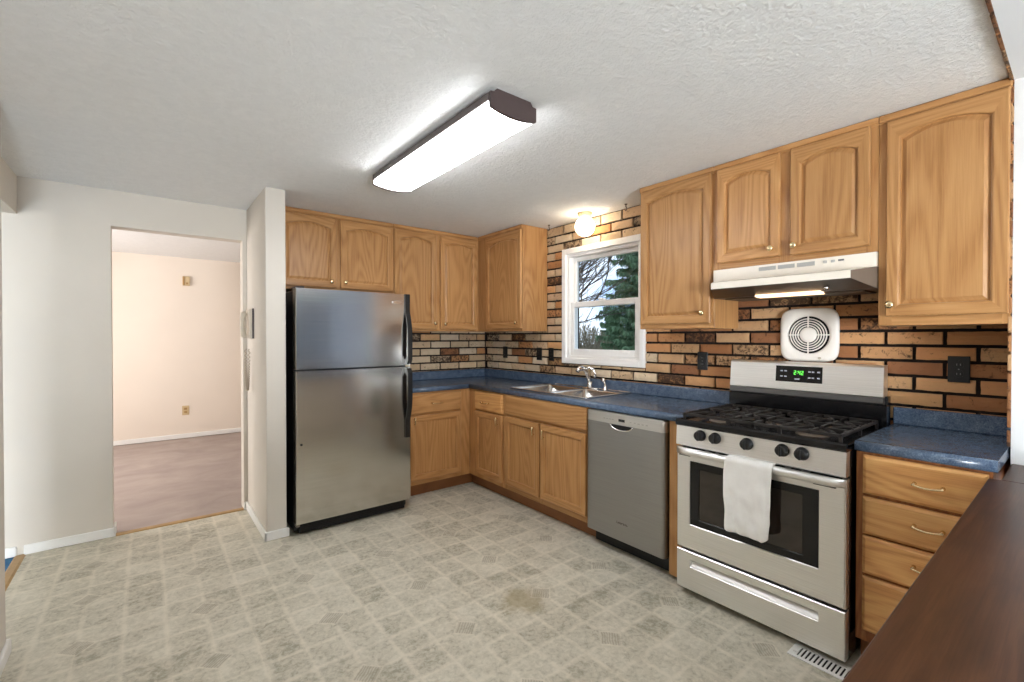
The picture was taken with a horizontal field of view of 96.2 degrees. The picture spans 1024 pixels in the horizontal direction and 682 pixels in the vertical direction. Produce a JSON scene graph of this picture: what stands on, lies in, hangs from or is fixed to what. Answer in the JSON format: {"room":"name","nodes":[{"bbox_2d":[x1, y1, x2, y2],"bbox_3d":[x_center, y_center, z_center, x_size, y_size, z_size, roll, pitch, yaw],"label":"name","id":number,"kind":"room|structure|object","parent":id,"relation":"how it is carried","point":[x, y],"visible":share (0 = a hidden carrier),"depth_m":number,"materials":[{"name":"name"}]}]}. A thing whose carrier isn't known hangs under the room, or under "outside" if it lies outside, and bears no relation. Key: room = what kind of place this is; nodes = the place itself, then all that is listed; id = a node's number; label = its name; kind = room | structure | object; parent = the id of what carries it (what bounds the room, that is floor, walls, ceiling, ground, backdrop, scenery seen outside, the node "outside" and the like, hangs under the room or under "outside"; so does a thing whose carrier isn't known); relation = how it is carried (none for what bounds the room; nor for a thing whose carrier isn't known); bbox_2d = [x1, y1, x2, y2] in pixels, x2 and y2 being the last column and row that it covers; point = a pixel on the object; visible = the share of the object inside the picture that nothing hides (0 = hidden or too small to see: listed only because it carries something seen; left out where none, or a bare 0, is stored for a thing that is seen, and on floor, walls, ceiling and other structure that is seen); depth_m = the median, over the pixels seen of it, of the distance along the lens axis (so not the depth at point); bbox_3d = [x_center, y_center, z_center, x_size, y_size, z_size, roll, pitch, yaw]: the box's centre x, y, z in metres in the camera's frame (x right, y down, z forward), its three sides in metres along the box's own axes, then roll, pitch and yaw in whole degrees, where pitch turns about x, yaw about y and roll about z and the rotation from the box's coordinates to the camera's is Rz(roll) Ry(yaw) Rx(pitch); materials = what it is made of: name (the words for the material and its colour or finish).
{"room":"kitchen","nodes":[
{"label":"kitchen","id":0,"kind":"room"},
{"bbox_2d":[0,140,16,652],"bbox_3d":[-0.664,0.183,-0.137,0.258,2.337,7.600,0,1,-38],"label":"wall","id":1,"kind":"structure","parent":0,"point":[8,178],"depth_m":1.93,"materials":[{"name":"paint"}]},
{"bbox_2d":[0,638,11,676],"bbox_3d":[-1.425,1.312,0.844,0.273,0.060,2.665,0,1,-38],"label":"baseboard","id":2,"kind":"structure","parent":1,"relation":"attached to","point":[7,648],"depth_m":1.90,"materials":[{"name":"white paint"}]},
{"bbox_2d":[112,229,239,262],"bbox_3d":[-3.369,-1.145,4.867,5.000,0.100,3.380,0,1,-38],"label":"ceiling","id":3,"kind":"structure","parent":0,"point":[124,241],"depth_m":5.35,"materials":[{"name":"white paint"}]},
{"bbox_2d":[112,251,240,440],"bbox_3d":[-3.408,0.105,4.848,5.100,2.400,3.380,0,1,-38],"label":"wall","id":4,"kind":"structure","parent":0,"point":[176,345],"depth_m":6.05,"materials":[{"name":"beige paint"}]},
{"bbox_2d":[113,428,240,445],"bbox_3d":[-4.392,1.263,6.098,4.900,0.060,0.014,0,1,-38],"label":"baseboard","id":5,"kind":"structure","parent":4,"relation":"attached to","point":[233,430],"depth_m":6.06,"materials":[{"name":"white paint"}]},
{"bbox_2d":[182,405,188,414],"bbox_3d":[-4.352,0.925,6.130,0.076,0.124,0.010,0,1,-38],"label":"outlet plate","id":6,"kind":"object","parent":4,"relation":"attached to","point":[185,409],"visible":1,"depth_m":6.13,"materials":[{"name":"beige plastic"}]},
{"bbox_2d":[182,276,189,285],"bbox_3d":[-4.331,-0.797,6.111,0.080,0.124,0.040,0,1,-38],"label":"door chime","id":7,"kind":"object","parent":4,"relation":"attached to","point":[185,279],"visible":1,"depth_m":6.10,"materials":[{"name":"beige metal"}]},
{"bbox_2d":[1,176,485,554],"bbox_3d":[-2.416,0.150,3.397,5.650,2.337,0.126,0,1,-38],"label":"wall","id":8,"kind":"structure","parent":0,"point":[57,329],"depth_m":2.96,"materials":[{"name":"paint"}]},
{"bbox_2d":[5,522,116,558],"bbox_3d":[-3.673,1.298,2.405,2.432,0.060,0.134,0,1,-38],"label":"baseboard","id":9,"kind":"structure","parent":8,"relation":"attached to","point":[11,552],"depth_m":2.95,"materials":[{"name":"white paint"}]},
{"bbox_2d":[285,206,392,293],"bbox_3d":[-1.490,-0.710,3.816,0.940,0.619,0.366,0,1,-38],"label":"upper cabinet","id":10,"kind":"object","parent":8,"relation":"attached to","point":[323,250],"visible":0.81,"depth_m":3.71,"materials":[{"name":"brown wood"}]},
{"bbox_2d":[393,224,477,331],"bbox_3d":[-0.639,-0.559,4.479,1.212,0.934,0.344,0,1,-38],"label":"upper cabinet","id":11,"kind":"object","parent":8,"relation":"attached to","point":[438,270],"visible":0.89,"depth_m":4.28,"materials":[{"name":"brown wood"}]},
{"bbox_2d":[405,332,484,371],"bbox_3d":[-0.793,0.146,4.599,1.268,0.570,0.023,0,1,-38],"label":"brick wall","id":12,"kind":"structure","parent":8,"relation":"attached to","point":[414,336],"depth_m":4.69,"materials":[{"name":"beige brick"}]},
{"bbox_2d":[246,187,286,531],"bbox_3d":[-1.799,0.150,3.351,0.122,2.337,0.726,0,1,-38],"label":"wall partition","id":13,"kind":"structure","parent":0,"point":[265,217],"depth_m":3.09,"materials":[{"name":"paint"}]},
{"bbox_2d":[240,308,253,390],"bbox_3d":[-1.956,0.065,3.387,0.077,0.604,0.144,0,1,-38],"label":"wall telephone","id":14,"kind":"object","parent":13,"relation":"attached to","point":[249,314],"visible":1,"depth_m":3.38,"materials":[{"name":"beige plastic"}]},
{"bbox_2d":[244,501,289,541],"bbox_3d":[-1.800,1.289,3.351,0.150,0.060,0.742,0,1,-40],"label":"baseboard","id":15,"kind":"structure","parent":13,"relation":"attached to","point":[284,532],"depth_m":3.10,"materials":[{"name":"white paint"}]},
{"bbox_2d":[0,432,860,681],"bbox_3d":[-1.105,1.384,1.759,5.650,0.100,11.100,0,1,-38],"label":"floor","id":16,"kind":"structure","parent":0,"point":[467,582],"depth_m":2.34,"materials":[{"name":"tile"}]},
{"bbox_2d":[5,554,24,590],"bbox_3d":[-2.650,1.324,2.353,0.050,0.008,1.221,0,1,-38],"label":"trim","id":17,"kind":"structure","parent":16,"relation":"on","point":[17,560],"depth_m":2.66,"materials":[{"name":"brown wood"}]},
{"bbox_2d":[116,507,243,535],"bbox_3d":[-2.401,1.315,3.368,0.759,0.008,0.057,0,1,-38],"label":"trim","id":18,"kind":"structure","parent":16,"relation":"on","point":[242,508],"depth_m":3.34,"materials":[{"name":"gold metal"}]},
{"bbox_2d":[286,286,412,532],"bbox_3d":[-1.340,0.471,3.601,0.829,1.690,0.850,0,1,-38],"label":"refrigerator","id":19,"kind":"object","parent":16,"relation":"on","point":[349,384],"visible":0.93,"depth_m":3.27,"materials":[{"name":"silver metal"}]},
{"bbox_2d":[410,388,471,495],"bbox_3d":[-0.579,0.867,4.351,1.248,0.882,0.640,0,1,-38],"label":"base cabinet","id":20,"kind":"object","parent":16,"relation":"on","point":[439,420],"visible":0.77,"depth_m":3.97,"materials":[{"name":"brown wood"}]},
{"bbox_2d":[470,389,511,498],"bbox_3d":[-0.035,0.869,4.154,0.640,0.882,0.602,0,1,-38],"label":"base cabinet","id":21,"kind":"object","parent":16,"relation":"on","point":[487,409],"visible":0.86,"depth_m":3.93,"materials":[{"name":"brown wood"}]},
{"bbox_2d":[505,394,595,536],"bbox_3d":[0.436,0.875,3.563,0.638,0.882,0.908,0,1,-38],"label":"base cabinet","id":22,"kind":"object","parent":16,"relation":"on","point":[546,442],"visible":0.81,"depth_m":3.33,"materials":[{"name":"brown wood"}]},
{"bbox_2d":[412,368,728,420],"bbox_3d":[0.061,0.371,3.530,1.261,0.123,2.714,0,1,-38],"label":"countertop","id":23,"kind":"structure","parent":22,"relation":"on","point":[665,402],"depth_m":3.39,"materials":[{"name":"blue laminate"}]},
{"bbox_2d":[511,383,631,398],"bbox_3d":[0.445,0.469,3.618,0.524,0.176,0.835,0,1,-38],"label":"sink","id":24,"kind":"object","parent":23,"relation":"in","point":[574,391],"visible":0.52,"depth_m":3.65,"materials":[{"name":"silver metal"}]},
{"bbox_2d":[601,378,607,389],"bbox_3d":[0.726,0.337,3.596,0.059,0.097,0.043,0,1,-38],"label":"sprayer","id":25,"kind":"object","parent":24,"relation":"on","point":[602,379],"visible":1,"depth_m":3.59,"materials":[{"name":"silver metal"}]},
{"bbox_2d":[575,366,597,388],"bbox_3d":[0.598,0.292,3.722,0.182,0.184,0.136,0,1,1],"label":"faucet","id":26,"kind":"object","parent":23,"relation":"on","point":[581,368],"visible":1,"depth_m":3.69,"materials":[{"name":"silver metal"}]},
{"bbox_2d":[588,408,669,570],"bbox_3d":[0.905,0.882,2.975,0.622,0.877,0.580,0,1,-38],"label":"dishwasher","id":27,"kind":"object","parent":16,"relation":"on","point":[629,454],"visible":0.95,"depth_m":2.75,"materials":[{"name":"silver metal"}]},
{"bbox_2d":[669,421,680,576],"bbox_3d":[1.139,0.882,2.720,0.586,0.882,0.092,0,1,-38],"label":"filler panel","id":28,"kind":"object","parent":16,"relation":"on","point":[673,471],"visible":0.22,"depth_m":2.56,"materials":[{"name":"brown wood"}]},
{"bbox_2d":[676,359,890,661],"bbox_3d":[1.345,0.723,2.331,0.683,1.211,0.760,0,1,-38],"label":"gas range","id":29,"kind":"object","parent":16,"relation":"on","point":[806,419],"visible":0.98,"depth_m":2.14,"materials":[{"name":"silver metal"}]},
{"bbox_2d":[723,455,775,542],"bbox_3d":[1.086,0.724,2.116,0.083,0.352,0.215,0,1,-38],"label":"dish towel","id":30,"kind":"object","parent":29,"relation":"hanging from","point":[746,481],"visible":1,"depth_m":2.10,"materials":[{"name":"white fabric"}]},
{"bbox_2d":[676,403,883,452],"bbox_3d":[1.325,0.408,2.312,0.574,0.070,0.758,0,1,-38],"label":"cooktop","id":31,"kind":"object","parent":29,"relation":"in","point":[822,430],"depth_m":2.21,"materials":[{"name":"metal"}]},
{"bbox_2d":[787,642,850,680],"bbox_3d":[1.310,1.326,1.867,0.104,0.011,0.318,0,1,-38],"label":"floor vent","id":32,"kind":"object","parent":16,"relation":"in","point":[807,655],"visible":0.84,"depth_m":1.91,"materials":[{"name":"white metal"}]},
{"bbox_2d":[855,451,1010,653],"bbox_3d":[1.748,0.890,1.909,0.640,0.882,0.390,0,1,-38],"label":"base cabinet","id":33,"kind":"object","parent":16,"relation":"on","point":[906,509],"visible":0.52,"depth_m":1.78,"materials":[{"name":"brown wood"}]},
{"bbox_2d":[854,407,1010,472],"bbox_3d":[1.763,0.386,1.909,0.611,0.123,0.405,0,1,-38],"label":"countertop","id":34,"kind":"structure","parent":33,"relation":"on","point":[965,440],"depth_m":1.90,"materials":[{"name":"blue laminate"}]},
{"bbox_2d":[0,0,1008,236],"bbox_3d":[-0.054,-1.041,0.413,5.650,0.100,7.720,0,1,-38],"label":"ceiling","id":35,"kind":"structure","parent":0,"point":[210,102],"depth_m":1.80,"materials":[{"name":"white paint"}]},
{"bbox_2d":[373,88,535,192],"bbox_3d":[-0.365,-0.961,2.352,0.242,0.093,1.206,0,1,-38],"label":"ceiling light","id":36,"kind":"object","parent":35,"relation":"attached to","point":[498,114],"visible":1,"depth_m":2.13,"materials":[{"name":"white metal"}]},
{"bbox_2d":[575,211,594,236],"bbox_3d":[0.582,-0.928,3.668,0.157,0.184,0.157,0,1,-38],"label":"ceiling light","id":37,"kind":"object","parent":35,"relation":"attached to","point":[584,226],"visible":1,"depth_m":3.62,"materials":[{"name":"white glass"}]},
{"bbox_2d":[486,205,1011,424],"bbox_3d":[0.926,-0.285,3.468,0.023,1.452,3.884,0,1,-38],"label":"brick wall","id":38,"kind":"structure","parent":0,"point":[984,337],"depth_m":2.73,"materials":[{"name":"brown brick"}]},
{"bbox_2d":[503,346,507,357],"bbox_3d":[-0.070,0.114,4.699,0.010,0.116,0.072,0,1,-38],"label":"outlet plate","id":39,"kind":"object","parent":38,"relation":"attached to","point":[505,349],"visible":1,"depth_m":4.69,"materials":[{"name":"black plastic"}]},
{"bbox_2d":[478,224,546,331],"bbox_3d":[-0.028,-0.558,4.370,0.344,0.934,0.688,0,1,-38],"label":"upper cabinet","id":40,"kind":"object","parent":38,"relation":"attached to","point":[512,261],"visible":1,"depth_m":4.17,"materials":[{"name":"brown wood"}]},
{"bbox_2d":[537,348,541,359],"bbox_3d":[0.251,0.120,4.290,0.016,0.116,0.072,0,1,-38],"label":"switch plate","id":41,"kind":"object","parent":38,"relation":"attached to","point":[539,350],"visible":1,"depth_m":4.29,"materials":[{"name":"black plastic"}]},
{"bbox_2d":[548,348,553,360],"bbox_3d":[0.350,0.121,4.165,0.016,0.116,0.066,0,1,-38],"label":"switch plate","id":42,"kind":"object","parent":38,"relation":"attached to","point":[551,350],"visible":1,"depth_m":4.16,"materials":[{"name":"black plastic"}]},
{"bbox_2d":[412,368,728,403],"bbox_3d":[0.061,0.350,3.529,1.260,0.083,2.714,0,1,-38],"label":"backsplash","id":43,"kind":"structure","parent":38,"relation":"attached to","point":[688,393],"depth_m":3.73,"materials":[{"name":"blue laminate"}]},
{"bbox_2d":[562,234,646,367],"bbox_3d":[0.756,-0.301,3.754,0.134,0.994,0.860,0,1,-38],"label":"window","id":44,"kind":"structure","parent":38,"relation":"in","point":[571,257],"depth_m":3.80,"materials":[{"name":"white plastic"}]},
{"bbox_2d":[640,167,737,329],"bbox_3d":[1.109,-0.544,2.939,0.344,0.934,0.511,0,1,-38],"label":"upper cabinet","id":45,"kind":"object","parent":38,"relation":"attached to","point":[677,270],"visible":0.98,"depth_m":2.81,"materials":[{"name":"brown wood"}]},
{"bbox_2d":[697,352,707,369],"bbox_3d":[1.255,0.132,3.030,0.010,0.118,0.070,0,1,-38],"label":"outlet plate","id":46,"kind":"object","parent":38,"relation":"attached to","point":[702,361],"visible":1,"depth_m":3.03,"materials":[{"name":"black plastic"}]},
{"bbox_2d":[714,117,879,269],"bbox_3d":[1.505,-0.706,2.438,0.344,0.601,0.762,0,1,-38],"label":"upper cabinet","id":47,"kind":"object","parent":38,"relation":"attached to","point":[815,197],"visible":0.94,"depth_m":2.29,"materials":[{"name":"brown wood"}]},
{"bbox_2d":[711,252,878,300],"bbox_3d":[1.473,-0.318,2.416,0.426,0.172,0.757,0,1,-38],"label":"range hood","id":48,"kind":"object","parent":47,"relation":"attached to","point":[854,274],"visible":0.99,"depth_m":2.27,"materials":[{"name":"white metal"}]},
{"bbox_2d":[759,266,775,270],"bbox_3d":[1.345,-0.383,2.423,0.003,0.020,0.085,0,1,-38],"label":"vent grille","id":49,"kind":"object","parent":48,"relation":"attached to","point":[761,268],"depth_m":2.42,"materials":[{"name":"grey metal"}]},
{"bbox_2d":[778,263,794,268],"bbox_3d":[1.402,-0.382,2.351,0.003,0.020,0.079,0,1,-38],"label":"vent grille","id":50,"kind":"object","parent":48,"relation":"attached to","point":[780,265],"depth_m":2.35,"materials":[{"name":"grey metal"}]},
{"bbox_2d":[797,261,814,266],"bbox_3d":[1.457,-0.381,2.281,0.003,0.020,0.079,0,1,-38],"label":"vent grille","id":51,"kind":"object","parent":48,"relation":"attached to","point":[799,263],"depth_m":2.28,"materials":[{"name":"grey metal"}]},
{"bbox_2d":[781,308,839,361],"bbox_3d":[1.632,-0.034,2.533,0.036,0.294,0.284,0,1,-38],"label":"exhaust fan","id":52,"kind":"object","parent":38,"relation":"attached to","point":[818,335],"visible":1,"depth_m":2.52,"materials":[{"name":"white plastic"}]},
{"bbox_2d":[787,316,829,353],"bbox_3d":[1.630,-0.034,2.531,0.017,0.208,0.208,0,1,-38],"label":"grille","id":53,"kind":"object","parent":52,"relation":"attached to","point":[807,334],"depth_m":2.53,"materials":[{"name":"white plastic"}]},
{"bbox_2d":[878,78,1013,326],"bbox_3d":[1.869,-0.535,1.982,0.344,0.934,0.405,0,1,-38],"label":"upper cabinet","id":54,"kind":"object","parent":38,"relation":"attached to","point":[944,163],"visible":0.94,"depth_m":1.88,"materials":[{"name":"brown wood"}]},
{"bbox_2d":[893,407,1010,436],"bbox_3d":[1.991,0.364,2.096,0.020,0.083,0.396,0,1,-38],"label":"backsplash","id":55,"kind":"structure","parent":38,"relation":"attached to","point":[954,421],"depth_m":2.08,"materials":[{"name":"blue laminate"}]},
{"bbox_2d":[948,356,969,382],"bbox_3d":[2.015,0.128,2.074,0.010,0.118,0.074,0,1,-38],"label":"outlet plate","id":56,"kind":"object","parent":38,"relation":"attached to","point":[958,366],"visible":1,"depth_m":2.07,"materials":[{"name":"black plastic"}]},
{"bbox_2d":[954,361,963,367],"bbox_3d":[2.013,0.107,2.072,0.003,0.033,0.033,0,1,-38],"label":"socket","id":57,"kind":"object","parent":56,"relation":"attached to","point":[957,364],"depth_m":2.07,"materials":[{"name":"plastic"}]},
{"bbox_2d":[954,370,963,377],"bbox_3d":[2.013,0.149,2.072,0.003,0.033,0.033,0,1,-38],"label":"socket","id":58,"kind":"object","parent":56,"relation":"attached to","point":[957,373],"depth_m":2.07,"materials":[{"name":"plastic"}]},
{"bbox_2d":[991,0,1023,79],"bbox_3d":[0.753,-0.988,0.737,3.062,0.012,0.143,0,1,-38],"label":"wall pass through header","id":59,"kind":"structure","parent":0,"point":[1009,14],"depth_m":1.46,"materials":[{"name":"paint"}]},
{"bbox_2d":[1011,77,1023,464],"bbox_3d":[2.074,0.165,1.796,0.310,2.337,0.143,0,1,-38],"label":"wall","id":60,"kind":"structure","parent":0,"point":[1017,375],"depth_m":1.74,"materials":[{"name":"paint"}]},
{"bbox_2d":[985,0,1013,446],"bbox_3d":[0.654,-0.290,0.763,3.201,1.406,0.010,0,1,-38],"label":"trim","id":61,"kind":"structure","parent":60,"relation":"attached to","point":[988,2],"depth_m":1.75,"materials":[{"name":"wood"}]},
{"bbox_3d":[0.637,0.930,0.645,2.711,0.828,0.095,0,1,-38],"label":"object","id":62,"kind":"object","parent":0,"visible":0},
{"bbox_2d":[842,464,1023,681],"bbox_3d":[0.859,0.515,0.623,3.033,0.078,0.530,0,1,-38],"label":"bar","id":63,"kind":"object","parent":62,"relation":"attached to","point":[961,619],"visible":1,"depth_m":0.81,"materials":[{"name":"brown wood"}]},
{"label":"outside","id":64,"kind":"structure","parent":0,"visible":0},
{"bbox_3d":[17.053,1.454,31.566,59.840,0.200,100.000,0,1,-38],"label":"lawn","id":65,"kind":"structure","parent":64,"visible":0},
{"bbox_2d":[579,323,616,349],"bbox_3d":[3.580,0.208,22.517,3.750,2.477,3.678,0,1,-38],"label":"dry shrub","id":66,"kind":"object","parent":65,"relation":"on","point":[586,345],"visible":0.12,"depth_m":22.01,"materials":[{"name":"grey plant"}]},
{"bbox_2d":[579,255,636,329],"bbox_3d":[2.222,-1.743,12.622,3.863,6.573,5.226,0,1,9],"label":"bare tree","id":67,"kind":"object","parent":65,"relation":"on","point":[582,269],"visible":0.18,"depth_m":12.85,"materials":[{"name":"grey plant"}]},
{"bbox_2d":[595,314,620,348],"bbox_3d":[5.521,-0.096,25.707,2.503,3.590,2.728,0,1,30],"label":"spruce tree","id":68,"kind":"object","parent":65,"relation":"on","point":[611,321],"visible":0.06,"depth_m":25.40,"materials":[{"name":"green plant"}]},
{"bbox_2d":[595,252,637,349],"bbox_3d":[4.972,-2.719,17.298,4.236,8.787,4.228,0,1,23],"label":"spruce tree","id":69,"kind":"object","parent":65,"relation":"on","point":[626,341],"visible":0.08,"depth_m":17.05,"materials":[{"name":"green plant"}]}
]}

